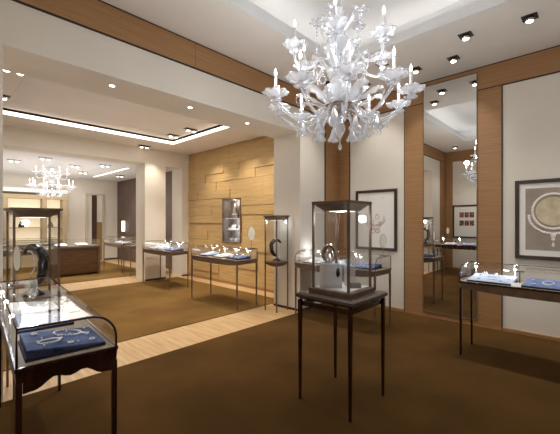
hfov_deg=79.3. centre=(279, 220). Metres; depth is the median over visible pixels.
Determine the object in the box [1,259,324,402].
floor
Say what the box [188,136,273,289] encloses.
wall
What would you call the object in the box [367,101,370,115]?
candle
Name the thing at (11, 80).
ceiling
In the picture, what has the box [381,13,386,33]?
candle
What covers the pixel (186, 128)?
ceiling spotlight
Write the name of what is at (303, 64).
candle
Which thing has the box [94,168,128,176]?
recessed light
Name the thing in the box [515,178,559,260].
framed picture
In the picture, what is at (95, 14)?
trim
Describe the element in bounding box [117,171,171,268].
wall
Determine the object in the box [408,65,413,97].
chandelier
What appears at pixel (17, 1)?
trim
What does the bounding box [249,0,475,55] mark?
ceiling
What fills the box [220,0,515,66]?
trim
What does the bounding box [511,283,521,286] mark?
card
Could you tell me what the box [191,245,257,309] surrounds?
display case
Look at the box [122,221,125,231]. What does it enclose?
wall sconce
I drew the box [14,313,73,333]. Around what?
tray
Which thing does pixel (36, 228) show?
shelving unit
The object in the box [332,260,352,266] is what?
tray
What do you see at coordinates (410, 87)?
candle
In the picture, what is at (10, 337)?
spotlight
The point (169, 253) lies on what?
display case
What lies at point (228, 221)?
wall niche
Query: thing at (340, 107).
chandelier
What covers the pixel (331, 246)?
ring ornament
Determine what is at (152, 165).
wall
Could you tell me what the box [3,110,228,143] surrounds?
light
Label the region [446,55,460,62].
ceiling spotlight
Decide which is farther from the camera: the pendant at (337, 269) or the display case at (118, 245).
the display case at (118, 245)
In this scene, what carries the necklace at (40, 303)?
on the tray at (16, 308)
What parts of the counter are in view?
panel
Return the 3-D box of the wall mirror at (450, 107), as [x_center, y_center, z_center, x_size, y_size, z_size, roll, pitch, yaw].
[2.704,-0.370,5.415,0.816,3.780,0.016,0,0,43]
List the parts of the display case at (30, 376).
leg, leg, bonnet frame, rail, leg, bonnet frame, leg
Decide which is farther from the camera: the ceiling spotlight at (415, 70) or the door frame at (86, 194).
the door frame at (86, 194)
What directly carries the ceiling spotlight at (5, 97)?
attached to the ceiling at (32, 95)
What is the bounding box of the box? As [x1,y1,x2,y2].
[350,282,360,287]
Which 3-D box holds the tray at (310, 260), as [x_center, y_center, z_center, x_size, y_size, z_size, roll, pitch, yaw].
[0.617,0.683,5.775,0.312,0.059,0.312,0,0,43]
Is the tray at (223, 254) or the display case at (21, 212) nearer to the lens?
the display case at (21, 212)
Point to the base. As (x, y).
(344, 289)
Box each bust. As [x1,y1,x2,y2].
[21,243,49,296]
[269,238,280,260]
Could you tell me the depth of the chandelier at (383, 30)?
2.76 m
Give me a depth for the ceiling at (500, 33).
4.49 m
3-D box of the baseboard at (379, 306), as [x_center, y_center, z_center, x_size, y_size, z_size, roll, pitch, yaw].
[1.776,1.575,6.310,1.110,0.050,0.030,0,0,43]
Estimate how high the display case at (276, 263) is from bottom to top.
1.700 m
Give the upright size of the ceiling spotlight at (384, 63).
0.062 m
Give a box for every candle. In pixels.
[273,76,277,93]
[276,92,280,108]
[292,27,296,45]
[298,58,303,78]
[299,102,303,117]
[302,51,305,66]
[332,4,337,25]
[341,56,345,71]
[346,49,351,70]
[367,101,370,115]
[379,40,384,57]
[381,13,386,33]
[391,55,396,76]
[396,89,400,105]
[408,72,413,90]
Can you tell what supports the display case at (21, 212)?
on the floor
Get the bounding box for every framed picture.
[356,188,396,250]
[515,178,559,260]
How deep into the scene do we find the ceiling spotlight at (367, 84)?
5.74 m
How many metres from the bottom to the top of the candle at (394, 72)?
0.152 m
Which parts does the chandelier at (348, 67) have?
lamp shade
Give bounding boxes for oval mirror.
[9,245,24,286]
[248,226,254,248]
[380,234,386,255]
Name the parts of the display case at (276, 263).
post, leg, plate, post, leg, plate, post, leg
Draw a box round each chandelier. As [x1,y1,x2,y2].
[29,167,73,195]
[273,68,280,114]
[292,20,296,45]
[298,46,305,80]
[299,92,303,117]
[322,89,375,128]
[324,41,358,87]
[330,0,344,35]
[379,6,386,57]
[388,82,400,106]
[391,48,396,78]
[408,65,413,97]
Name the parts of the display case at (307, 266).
leg, rail, leg, bonnet frame, leg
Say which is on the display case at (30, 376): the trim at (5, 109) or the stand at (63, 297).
the stand at (63, 297)
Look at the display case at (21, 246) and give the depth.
10.40 m
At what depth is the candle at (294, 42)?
2.94 m
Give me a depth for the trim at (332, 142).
6.64 m
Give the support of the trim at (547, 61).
attached to the wall at (531, 107)
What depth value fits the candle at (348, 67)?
2.45 m
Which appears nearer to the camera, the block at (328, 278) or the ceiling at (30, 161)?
the block at (328, 278)
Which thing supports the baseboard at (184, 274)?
attached to the wall at (152, 165)
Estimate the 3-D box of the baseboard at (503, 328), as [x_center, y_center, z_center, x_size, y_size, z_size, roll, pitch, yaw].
[4.705,1.575,3.540,4.028,0.050,0.030,0,0,43]
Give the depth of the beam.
3.89 m
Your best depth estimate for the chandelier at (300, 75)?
2.60 m
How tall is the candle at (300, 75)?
0.152 m
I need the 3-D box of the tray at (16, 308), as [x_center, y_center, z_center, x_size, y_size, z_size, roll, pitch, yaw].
[-1.962,0.683,2.699,0.312,0.059,0.312,0,0,-42]
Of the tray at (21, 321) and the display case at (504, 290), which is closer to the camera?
the tray at (21, 321)
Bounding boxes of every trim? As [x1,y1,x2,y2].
[3,81,222,141]
[12,0,559,330]
[19,0,338,121]
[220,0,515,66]
[326,118,338,260]
[339,46,559,121]
[339,121,348,281]
[405,86,500,329]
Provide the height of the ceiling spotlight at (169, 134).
0.062 m
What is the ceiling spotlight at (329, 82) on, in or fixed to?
attached to the ceiling at (500, 33)
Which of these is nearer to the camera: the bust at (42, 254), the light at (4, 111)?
the bust at (42, 254)
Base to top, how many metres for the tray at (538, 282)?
0.059 m
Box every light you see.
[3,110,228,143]
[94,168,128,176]
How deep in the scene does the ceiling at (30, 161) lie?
10.43 m
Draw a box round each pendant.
[336,213,339,276]
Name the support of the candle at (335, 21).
on the chandelier at (335, 21)
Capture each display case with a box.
[0,277,117,433]
[3,207,62,398]
[3,237,56,248]
[3,241,54,283]
[103,236,135,272]
[123,237,171,276]
[142,240,188,289]
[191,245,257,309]
[263,215,289,312]
[294,250,391,333]
[296,200,387,422]
[459,261,559,354]
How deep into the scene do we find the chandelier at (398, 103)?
3.20 m
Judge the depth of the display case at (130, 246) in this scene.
9.92 m
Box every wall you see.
[0,0,2,401]
[3,125,189,280]
[3,173,116,257]
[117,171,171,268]
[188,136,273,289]
[350,72,559,337]
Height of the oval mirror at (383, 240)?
0.323 m
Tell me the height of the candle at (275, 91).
0.152 m
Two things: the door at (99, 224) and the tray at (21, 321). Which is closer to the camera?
the tray at (21, 321)
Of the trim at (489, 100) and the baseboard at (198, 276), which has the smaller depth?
the trim at (489, 100)
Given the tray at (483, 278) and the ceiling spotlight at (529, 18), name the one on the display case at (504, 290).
the tray at (483, 278)
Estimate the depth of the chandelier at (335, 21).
2.64 m
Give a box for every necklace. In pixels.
[23,302,48,305]
[30,314,59,318]
[37,336,62,343]
[53,329,82,335]
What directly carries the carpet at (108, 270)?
on the floor
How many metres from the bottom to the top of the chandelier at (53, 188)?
1.906 m
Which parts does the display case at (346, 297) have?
leg, post, leg, post, under frame, plate, post, leg, post, leg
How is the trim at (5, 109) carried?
attached to the ceiling at (11, 80)
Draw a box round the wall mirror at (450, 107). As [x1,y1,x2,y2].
[423,72,477,320]
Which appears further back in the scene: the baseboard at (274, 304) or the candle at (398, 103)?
the baseboard at (274, 304)
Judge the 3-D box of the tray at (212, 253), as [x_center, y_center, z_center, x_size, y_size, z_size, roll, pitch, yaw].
[-1.477,0.683,7.040,0.312,0.059,0.312,0,0,43]
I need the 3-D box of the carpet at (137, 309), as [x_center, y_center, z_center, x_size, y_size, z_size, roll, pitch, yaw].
[-4.640,1.594,4.787,4.120,0.012,9.380,0,0,43]
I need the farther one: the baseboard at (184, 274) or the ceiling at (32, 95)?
the baseboard at (184, 274)
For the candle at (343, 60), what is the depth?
3.47 m
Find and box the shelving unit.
[3,187,67,268]
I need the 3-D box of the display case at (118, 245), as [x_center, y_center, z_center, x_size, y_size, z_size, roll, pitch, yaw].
[-5.210,1.052,11.010,1.508,1.072,0.508,0,0,43]
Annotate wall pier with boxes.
[274,110,323,308]
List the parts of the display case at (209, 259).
leg, leg, rail, leg, leg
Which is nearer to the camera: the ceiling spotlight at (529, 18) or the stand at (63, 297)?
the stand at (63, 297)
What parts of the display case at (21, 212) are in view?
post, leg, leg, post, plate, plate, post, post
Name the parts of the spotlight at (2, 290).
stem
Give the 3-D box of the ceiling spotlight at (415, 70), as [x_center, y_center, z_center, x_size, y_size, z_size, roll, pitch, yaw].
[2.083,-2.299,5.187,0.150,0.062,0.150,0,0,43]
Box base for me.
[314,282,368,292]
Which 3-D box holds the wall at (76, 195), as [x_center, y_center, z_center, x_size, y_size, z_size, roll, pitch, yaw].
[-10.224,-0.200,10.838,0.150,3.600,10.700,0,0,43]
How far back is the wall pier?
6.20 m
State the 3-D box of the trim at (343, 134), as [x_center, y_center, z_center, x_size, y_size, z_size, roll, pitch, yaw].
[1.293,-0.195,6.774,0.230,3.590,0.020,0,0,43]
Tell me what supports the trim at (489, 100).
attached to the wall at (531, 107)
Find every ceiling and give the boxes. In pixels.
[3,71,264,154]
[3,76,218,139]
[3,149,171,181]
[102,0,559,101]
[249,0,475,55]
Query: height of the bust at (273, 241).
0.403 m
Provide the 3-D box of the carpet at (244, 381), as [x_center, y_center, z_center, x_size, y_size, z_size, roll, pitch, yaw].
[1.425,1.594,2.162,6.700,0.012,6.420,0,0,43]
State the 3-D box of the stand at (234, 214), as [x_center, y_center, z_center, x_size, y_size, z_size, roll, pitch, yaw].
[-1.155,-0.257,8.676,0.180,0.370,0.180,0,0,43]
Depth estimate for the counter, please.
9.83 m
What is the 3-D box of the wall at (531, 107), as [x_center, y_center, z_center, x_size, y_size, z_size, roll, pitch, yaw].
[3.742,-0.600,4.575,6.850,4.400,0.150,0,0,43]
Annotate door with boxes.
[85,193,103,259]
[92,195,96,244]
[97,222,101,259]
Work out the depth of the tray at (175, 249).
8.03 m
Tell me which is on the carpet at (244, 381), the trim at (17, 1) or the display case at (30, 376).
the display case at (30, 376)
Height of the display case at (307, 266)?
1.072 m
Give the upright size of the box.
0.058 m
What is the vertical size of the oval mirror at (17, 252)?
0.323 m
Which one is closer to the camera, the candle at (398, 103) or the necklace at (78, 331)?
the necklace at (78, 331)
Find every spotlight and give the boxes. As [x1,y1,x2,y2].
[0,290,3,308]
[3,94,10,99]
[7,314,13,338]
[166,133,178,137]
[183,127,196,132]
[323,80,335,85]
[360,82,371,87]
[375,61,388,68]
[409,66,422,73]
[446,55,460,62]
[457,31,473,40]
[521,12,538,22]
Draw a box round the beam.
[3,0,299,137]
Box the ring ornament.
[321,244,336,262]
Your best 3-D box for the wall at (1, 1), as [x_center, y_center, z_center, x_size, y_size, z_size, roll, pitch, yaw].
[-3.157,-0.600,2.738,0.650,4.400,1.340,0,0,43]
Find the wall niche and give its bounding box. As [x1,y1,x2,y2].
[222,198,241,243]
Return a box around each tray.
[9,301,60,317]
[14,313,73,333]
[18,327,105,362]
[165,248,183,251]
[198,252,218,255]
[212,253,233,257]
[226,255,250,259]
[303,258,327,263]
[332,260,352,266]
[355,262,381,269]
[467,273,517,285]
[521,278,559,290]
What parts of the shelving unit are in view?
cupboard door, shelf, shelf, panel, cornice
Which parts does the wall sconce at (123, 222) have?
lamp shade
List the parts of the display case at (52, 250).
leg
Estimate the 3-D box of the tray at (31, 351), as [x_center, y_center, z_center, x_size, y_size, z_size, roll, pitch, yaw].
[-1.264,0.683,1.956,0.372,0.059,0.372,0,0,-42]
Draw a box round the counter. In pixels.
[44,244,100,277]
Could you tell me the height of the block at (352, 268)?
0.190 m
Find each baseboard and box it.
[145,274,186,280]
[189,274,273,292]
[273,303,324,310]
[367,303,403,311]
[502,327,559,341]
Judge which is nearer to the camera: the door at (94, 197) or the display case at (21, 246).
the display case at (21, 246)
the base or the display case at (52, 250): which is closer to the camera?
the base
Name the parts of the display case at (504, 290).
leg, bonnet frame, leg, rail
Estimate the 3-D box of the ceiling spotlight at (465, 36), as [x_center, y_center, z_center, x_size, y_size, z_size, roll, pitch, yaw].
[2.329,-2.299,4.239,0.150,0.062,0.150,0,0,43]
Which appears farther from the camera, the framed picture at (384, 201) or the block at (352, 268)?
the framed picture at (384, 201)
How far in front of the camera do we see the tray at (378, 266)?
5.06 m
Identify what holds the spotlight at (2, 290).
on the display case at (30, 376)
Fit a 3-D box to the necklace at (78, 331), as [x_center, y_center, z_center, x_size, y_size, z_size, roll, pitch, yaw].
[-1.270,0.672,2.037,0.175,0.028,0.110,0,0,-13]
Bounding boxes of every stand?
[59,295,67,311]
[232,204,237,217]
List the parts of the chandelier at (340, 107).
dish, lamp shade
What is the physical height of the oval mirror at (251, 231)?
0.419 m
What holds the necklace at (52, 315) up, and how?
on the tray at (21, 321)
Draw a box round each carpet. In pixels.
[0,304,559,433]
[3,261,135,290]
[3,277,273,371]
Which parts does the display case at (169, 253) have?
leg, rail, leg, leg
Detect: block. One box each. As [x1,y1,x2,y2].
[320,263,341,288]
[344,265,354,285]
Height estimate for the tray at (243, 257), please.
0.059 m

